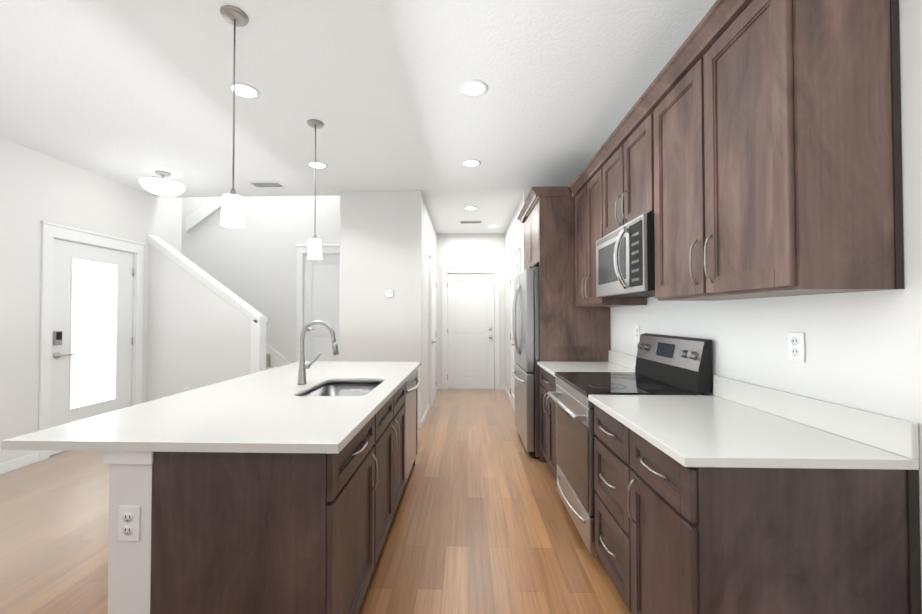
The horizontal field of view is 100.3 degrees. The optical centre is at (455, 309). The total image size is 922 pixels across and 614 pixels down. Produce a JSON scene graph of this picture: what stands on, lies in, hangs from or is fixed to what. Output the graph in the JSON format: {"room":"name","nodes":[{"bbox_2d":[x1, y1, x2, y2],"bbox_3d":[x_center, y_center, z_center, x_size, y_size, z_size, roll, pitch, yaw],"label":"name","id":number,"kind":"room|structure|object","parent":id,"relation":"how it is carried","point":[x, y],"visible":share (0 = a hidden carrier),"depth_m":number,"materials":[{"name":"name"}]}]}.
{"room":"kitchen","nodes":[
{"label":"kitchen","id":0,"kind":"room"},
{"bbox_2d":[0,137,181,463],"bbox_3d":[-3.948,-1.300,1.413,0.140,5.300,7.760,0,-1,2],"label":"wall","id":1,"kind":"structure","parent":0,"point":[36,187],"depth_m":3.49,"materials":[{"name":"white paint"}]},
{"bbox_2d":[0,452,38,474],"bbox_3d":[-3.897,1.291,0.504,0.014,0.090,6.030,0,-1,2],"label":"baseboard","id":2,"kind":"structure","parent":1,"relation":"attached to","point":[15,464],"depth_m":3.35,"materials":[{"name":"white wood"}]},
{"bbox_2d":[50,239,133,455],"bbox_3d":[-3.806,0.356,4.080,0.096,2.059,0.907,0,-1,2],"label":"entry door","id":3,"kind":"structure","parent":1,"relation":"in","point":[92,339],"depth_m":4.03,"materials":[{"name":"white"}]},
{"bbox_2d":[38,221,145,461],"bbox_3d":[-3.848,0.292,4.081,0.173,2.204,1.130,0,-1,2],"label":"door frame","id":4,"kind":"structure","parent":1,"relation":"attached to","point":[51,231],"depth_m":3.69,"materials":[{"name":"white wood"}]},
{"bbox_2d":[147,243,251,401],"bbox_3d":[-3.088,0.255,4.763,1.370,2.300,0.120,0,-1,2],"label":"wall","id":5,"kind":"structure","parent":0,"point":[199,333],"depth_m":4.71,"materials":[{"name":"white paint"}]},
{"bbox_2d":[147,234,267,373],"bbox_3d":[-3.065,0.239,4.763,1.414,2.331,0.180,0,-1,2],"label":"trim","id":6,"kind":"structure","parent":5,"relation":"attached to","point":[258,341],"depth_m":4.70,"materials":[{"name":"white wood"}]},
{"bbox_2d":[181,196,339,362],"bbox_3d":[-3.746,-1.228,5.819,4.790,5.300,0.140,0,-1,2],"label":"wall","id":7,"kind":"structure","parent":0,"point":[253,263],"depth_m":5.71,"materials":[{"name":"white paint"}]},
{"bbox_2d":[296,244,339,361],"bbox_3d":[-1.862,0.135,5.721,0.974,2.191,0.173,0,-1,2],"label":"door frame","id":8,"kind":"structure","parent":7,"relation":"attached to","point":[302,250],"depth_m":5.67,"materials":[{"name":"white wood"}]},
{"bbox_2d":[304,254,339,360],"bbox_3d":[-1.862,0.198,5.679,0.757,2.049,0.096,0,-1,2],"label":"door","id":9,"kind":"structure","parent":7,"relation":"in","point":[322,289],"depth_m":5.70,"materials":[{"name":"white wood"}]},
{"bbox_2d":[0,389,630,613],"bbox_3d":[-2.356,1.429,2.540,7.770,0.120,10.200,0,-1,2],"label":"floor","id":10,"kind":"structure","parent":0,"point":[482,522],"depth_m":2.33,"materials":[{"name":"brown wood"}]},
{"bbox_2d":[186,197,289,369],"bbox_3d":[-3.664,-0.496,5.294,4.586,3.820,0.873,0,-1,2],"label":"staircase","id":11,"kind":"structure","parent":10,"relation":"on","point":[274,358],"depth_m":5.70,"materials":[{"name":"paint"}]},
{"bbox_2d":[104,365,420,613],"bbox_3d":[-0.722,0.924,2.362,0.824,0.884,2.190,0,-1,2],"label":"kitchen island","id":12,"kind":"object","parent":10,"relation":"on","point":[277,490],"depth_m":1.28,"materials":[{"name":"wood"}]},
{"bbox_2d":[118,505,139,540],"bbox_3d":[-1.083,0.708,1.276,0.072,0.116,0.009,0,-1,2],"label":"outlet","id":13,"kind":"object","parent":12,"relation":"attached to","point":[128,522],"visible":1,"depth_m":1.27,"materials":[{"name":"white plastic"}]},
{"bbox_2d":[2,361,420,452],"bbox_3d":[-0.904,0.491,2.375,1.125,0.081,2.240,0,-1,2],"label":"island countertop","id":14,"kind":"structure","parent":12,"relation":"on","point":[255,412],"depth_m":1.54,"materials":[{"name":"white stone"}]},
{"bbox_2d":[297,320,338,384],"bbox_3d":[-0.832,0.256,2.341,0.255,0.387,0.054,0,-1,2],"label":"faucet","id":15,"kind":"object","parent":14,"relation":"on","point":[303,366],"visible":1,"depth_m":2.33,"materials":[{"name":"silver metal"}]},
{"bbox_2d":[339,191,436,420],"bbox_3d":[-0.855,-1.225,5.979,0.980,5.300,2.720,0,-1,2],"label":"wall block","id":16,"kind":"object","parent":10,"relation":"on","point":[388,239],"visible":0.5,"depth_m":4.61,"materials":[{"name":"white paint"}]},
{"bbox_2d":[385,289,392,296],"bbox_3d":[-0.787,-0.198,4.587,0.100,0.090,0.023,0,-1,2],"label":"thermostat","id":17,"kind":"object","parent":16,"relation":"attached to","point":[388,292],"visible":1,"depth_m":4.58,"materials":[{"name":"white plastic"}]},
{"bbox_2d":[428,255,435,409],"bbox_3d":[-0.347,0.324,5.948,0.032,2.201,1.014,0,-1,2],"label":"door frame","id":18,"kind":"structure","parent":16,"relation":"attached to","point":[432,262],"depth_m":5.46,"materials":[{"name":"white wood"}]},
{"bbox_2d":[430,265,436,407],"bbox_3d":[-0.317,0.387,5.947,0.090,2.059,0.797,0,-1,2],"label":"hall door","id":19,"kind":"structure","parent":18,"relation":"attached to","point":[433,333],"depth_m":5.75,"materials":[{"name":"white wood"}]},
{"bbox_2d":[418,419,422,427],"bbox_3d":[-0.885,1.357,4.571,0.985,0.090,0.018,0,-1,2],"label":"baseboard","id":20,"kind":"structure","parent":10,"relation":"on","point":[420,423],"depth_m":4.55,"materials":[{"name":"white wood"}]},
{"bbox_2d":[422,404,428,424],"bbox_3d":[-0.387,1.364,5.011,0.018,0.090,0.860,0,-1,2],"label":"baseboard","id":21,"kind":"structure","parent":10,"relation":"on","point":[427,409],"depth_m":4.94,"materials":[{"name":"white wood"}]},
{"bbox_2d":[512,266,539,456],"bbox_3d":[0.999,0.496,3.998,0.794,1.793,0.908,0,-1,2],"label":"refrigerator","id":22,"kind":"object","parent":10,"relation":"on","point":[525,325],"visible":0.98,"depth_m":3.57,"materials":[{"name":"silver metal"}]},
{"bbox_2d":[505,191,572,394],"bbox_3d":[1.245,0.009,5.913,0.760,2.830,2.680,0,-1,2],"label":"wall block","id":23,"kind":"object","parent":10,"relation":"on","point":[514,236],"visible":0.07,"depth_m":6.06,"materials":[{"name":"white paint"}]},
{"bbox_2d":[510,247,520,274],"bbox_3d":[0.830,0.314,5.341,0.032,2.201,0.934,0,-1,2],"label":"door frame","id":24,"kind":"structure","parent":23,"relation":"attached to","point":[516,255],"depth_m":4.97,"materials":[{"name":"white wood"}]},
{"bbox_2d":[510,259,517,411],"bbox_3d":[0.800,0.377,5.342,0.090,2.059,0.717,0,-1,2],"label":"pantry door","id":25,"kind":"structure","parent":24,"relation":"attached to","point":[514,269],"depth_m":5.52,"materials":[{"name":"white wood"}]},
{"bbox_2d":[517,186,609,461],"bbox_3d":[1.069,0.143,3.999,0.710,2.500,1.088,0,-1,2],"label":"surround","id":26,"kind":"object","parent":10,"relation":"on","point":[569,331],"visible":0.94,"depth_m":3.52,"materials":[{"name":"brown wood"}]},
{"bbox_2d":[537,350,644,478],"bbox_3d":[1.062,0.869,3.136,0.670,1.020,0.710,0,-1,2],"label":"base cabinet","id":27,"kind":"object","parent":10,"relation":"on","point":[620,362],"visible":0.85,"depth_m":3.13,"materials":[{"name":"brown wood"}]},
{"bbox_2d":[547,333,711,557],"bbox_3d":[1.001,0.764,2.396,0.709,1.205,0.764,0,-1,2],"label":"range","id":28,"kind":"object","parent":10,"relation":"on","point":[685,363],"visible":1,"depth_m":2.25,"materials":[{"name":"silver metal"}]},
{"bbox_2d":[588,375,920,613],"bbox_3d":[1.013,0.843,1.558,0.670,1.020,0.897,0,-1,2],"label":"base cabinet","id":29,"kind":"object","parent":10,"relation":"on","point":[731,496],"visible":1,"depth_m":1.13,"materials":[{"name":"brown wood"}]},
{"bbox_2d":[0,0,716,233],"bbox_3d":[-1.234,-1.538,2.478,5.520,0.150,10.050,0,-1,2],"label":"ceiling","id":30,"kind":"structure","parent":0,"point":[130,93],"depth_m":2.55,"materials":[{"name":"white paint"}]},
{"bbox_2d":[139,171,185,196],"bbox_3d":[-3.066,-1.310,4.038,0.390,0.252,0.390,0,-1,2],"label":"semi-flush ceiling light","id":31,"kind":"object","parent":30,"relation":"attached to","point":[162,186],"visible":1,"depth_m":3.94,"materials":[{"name":"white glass"}]},
{"bbox_2d":[220,5,248,227],"bbox_3d":[-1.101,-0.944,1.914,0.124,1.054,0.124,0,-1,2],"label":"pendant light","id":32,"kind":"object","parent":30,"relation":"hanging from","point":[232,212],"visible":1,"depth_m":1.90,"materials":[{"name":"white glass"}]},
{"bbox_2d":[228,82,260,99],"bbox_3d":[-1.406,-1.458,2.567,0.194,0.006,0.194,0,-1,2],"label":"recessed light","id":33,"kind":"object","parent":30,"relation":"in","point":[246,91],"visible":0.92,"depth_m":2.56,"materials":[{"name":"white plastic"}]},
{"bbox_2d":[248,182,285,187],"bbox_3d":[-2.145,-1.427,4.391,0.360,0.008,0.180,0,-1,2],"label":"ceiling vent","id":34,"kind":"object","parent":30,"relation":"in","point":[266,184],"visible":1,"depth_m":4.38,"materials":[{"name":"white metal"}]},
{"bbox_2d":[307,119,323,258],"bbox_3d":[-1.087,-0.926,2.989,0.124,1.054,0.124,0,-1,2],"label":"pendant light","id":35,"kind":"object","parent":30,"relation":"hanging from","point":[314,248],"visible":1,"depth_m":2.96,"materials":[{"name":"silver metal"}]},
{"bbox_2d":[307,161,326,168],"bbox_3d":[-1.372,-1.437,3.827,0.194,0.006,0.194,0,-1,2],"label":"recessed light","id":36,"kind":"object","parent":30,"relation":"in","point":[319,165],"visible":0.9,"depth_m":3.83,"materials":[{"name":"white plastic"}]},
{"bbox_2d":[463,206,476,209],"bbox_3d":[0.206,-1.412,5.348,0.194,0.006,0.194,0,-1,2],"label":"recessed light","id":37,"kind":"object","parent":30,"relation":"in","point":[470,208],"visible":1,"depth_m":5.35,"materials":[{"name":"white plastic"}]},
{"bbox_2d":[461,159,480,166],"bbox_3d":[0.155,-1.438,3.779,0.194,0.006,0.194,0,-1,2],"label":"recessed light","id":38,"kind":"object","parent":30,"relation":"in","point":[471,163],"visible":1,"depth_m":3.78,"materials":[{"name":"white plastic"}]},
{"bbox_2d":[459,220,482,223],"bbox_3d":[0.251,-1.398,6.137,0.380,0.008,0.180,0,-1,2],"label":"ceiling vent","id":39,"kind":"object","parent":30,"relation":"in","point":[472,222],"visible":1,"depth_m":6.15,"materials":[{"name":"white metal"}]},
{"bbox_2d":[459,79,487,96],"bbox_3d":[0.119,-1.458,2.540,0.194,0.006,0.194,0,-1,2],"label":"recessed light","id":40,"kind":"object","parent":30,"relation":"in","point":[473,88],"visible":1,"depth_m":2.54,"materials":[{"name":"white plastic"}]},
{"bbox_2d":[437,233,504,384],"bbox_3d":[0.285,0.028,7.053,1.230,2.830,0.140,0,-1,2],"label":"wall","id":41,"kind":"structure","parent":0,"point":[485,249],"depth_m":7.00,"materials":[{"name":"white paint"}]},
{"bbox_2d":[447,273,493,388],"bbox_3d":[0.280,0.384,6.983,0.854,2.099,0.110,0,-1,2],"label":"door","id":42,"kind":"structure","parent":41,"relation":"in","point":[470,330],"depth_m":7.00,"materials":[{"name":"white wood"}]},
{"bbox_2d":[441,266,499,389],"bbox_3d":[0.283,0.322,7.032,1.071,2.241,0.173,0,-1,2],"label":"door frame","id":43,"kind":"structure","parent":41,"relation":"attached to","point":[470,269],"depth_m":6.96,"materials":[{"name":"white wood"}]},
{"bbox_2d":[502,385,510,401],"bbox_3d":[0.859,1.386,6.353,0.040,0.090,1.180,0,-1,2],"label":"baseboard","id":44,"kind":"structure","parent":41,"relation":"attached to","point":[503,386],"depth_m":6.47,"materials":[{"name":"white wood"}]},
{"bbox_2d":[610,0,921,613],"bbox_3d":[1.402,-0.072,0.957,0.138,2.830,7.220,0,-1,2],"label":"wall","id":45,"kind":"structure","parent":0,"point":[863,350],"depth_m":1.33,"materials":[{"name":"white paint"}]},
{"bbox_2d":[574,164,646,306],"bbox_3d":[1.237,-0.548,3.116,0.318,1.037,0.790,0,-1,2],"label":"upper cabinet","id":46,"kind":"object","parent":45,"relation":"attached to","point":[586,199],"depth_m":3.11,"materials":[{"name":"brown wood"}]},
{"bbox_2d":[598,112,641,239],"bbox_3d":[1.215,-0.794,2.415,0.318,0.569,0.760,0,-1,2],"label":"upper cabinet","id":47,"kind":"object","parent":45,"relation":"attached to","point":[619,171],"depth_m":2.45,"materials":[{"name":"brown wood"}]},
{"bbox_2d":[596,213,654,297],"bbox_3d":[1.150,-0.300,2.409,0.444,0.410,0.753,0,-1,2],"label":"over-the-range microwave","id":48,"kind":"object","parent":47,"relation":"attached to","point":[625,260],"visible":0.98,"depth_m":2.23,"materials":[{"name":"silver metal"}]},
{"bbox_2d":[635,325,639,340],"bbox_3d":[1.387,0.175,2.934,0.009,0.116,0.072,0,-1,2],"label":"outlet","id":49,"kind":"object","parent":45,"relation":"attached to","point":[637,332],"visible":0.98,"depth_m":2.92,"materials":[{"name":"white plastic"}]},
{"bbox_2d":[642,0,903,303],"bbox_3d":[1.191,-0.573,1.629,0.318,1.037,0.945,0,-1,2],"label":"upper cabinet","id":50,"kind":"object","parent":45,"relation":"attached to","point":[749,149],"depth_m":1.21,"materials":[{"name":"brown wood"}]},
{"bbox_2d":[788,332,804,362],"bbox_3d":[1.343,0.147,1.518,0.009,0.116,0.072,0,-1,2],"label":"outlet","id":51,"kind":"object","parent":45,"relation":"attached to","point":[796,349],"visible":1,"depth_m":1.51,"materials":[{"name":"white plastic"}]}
]}

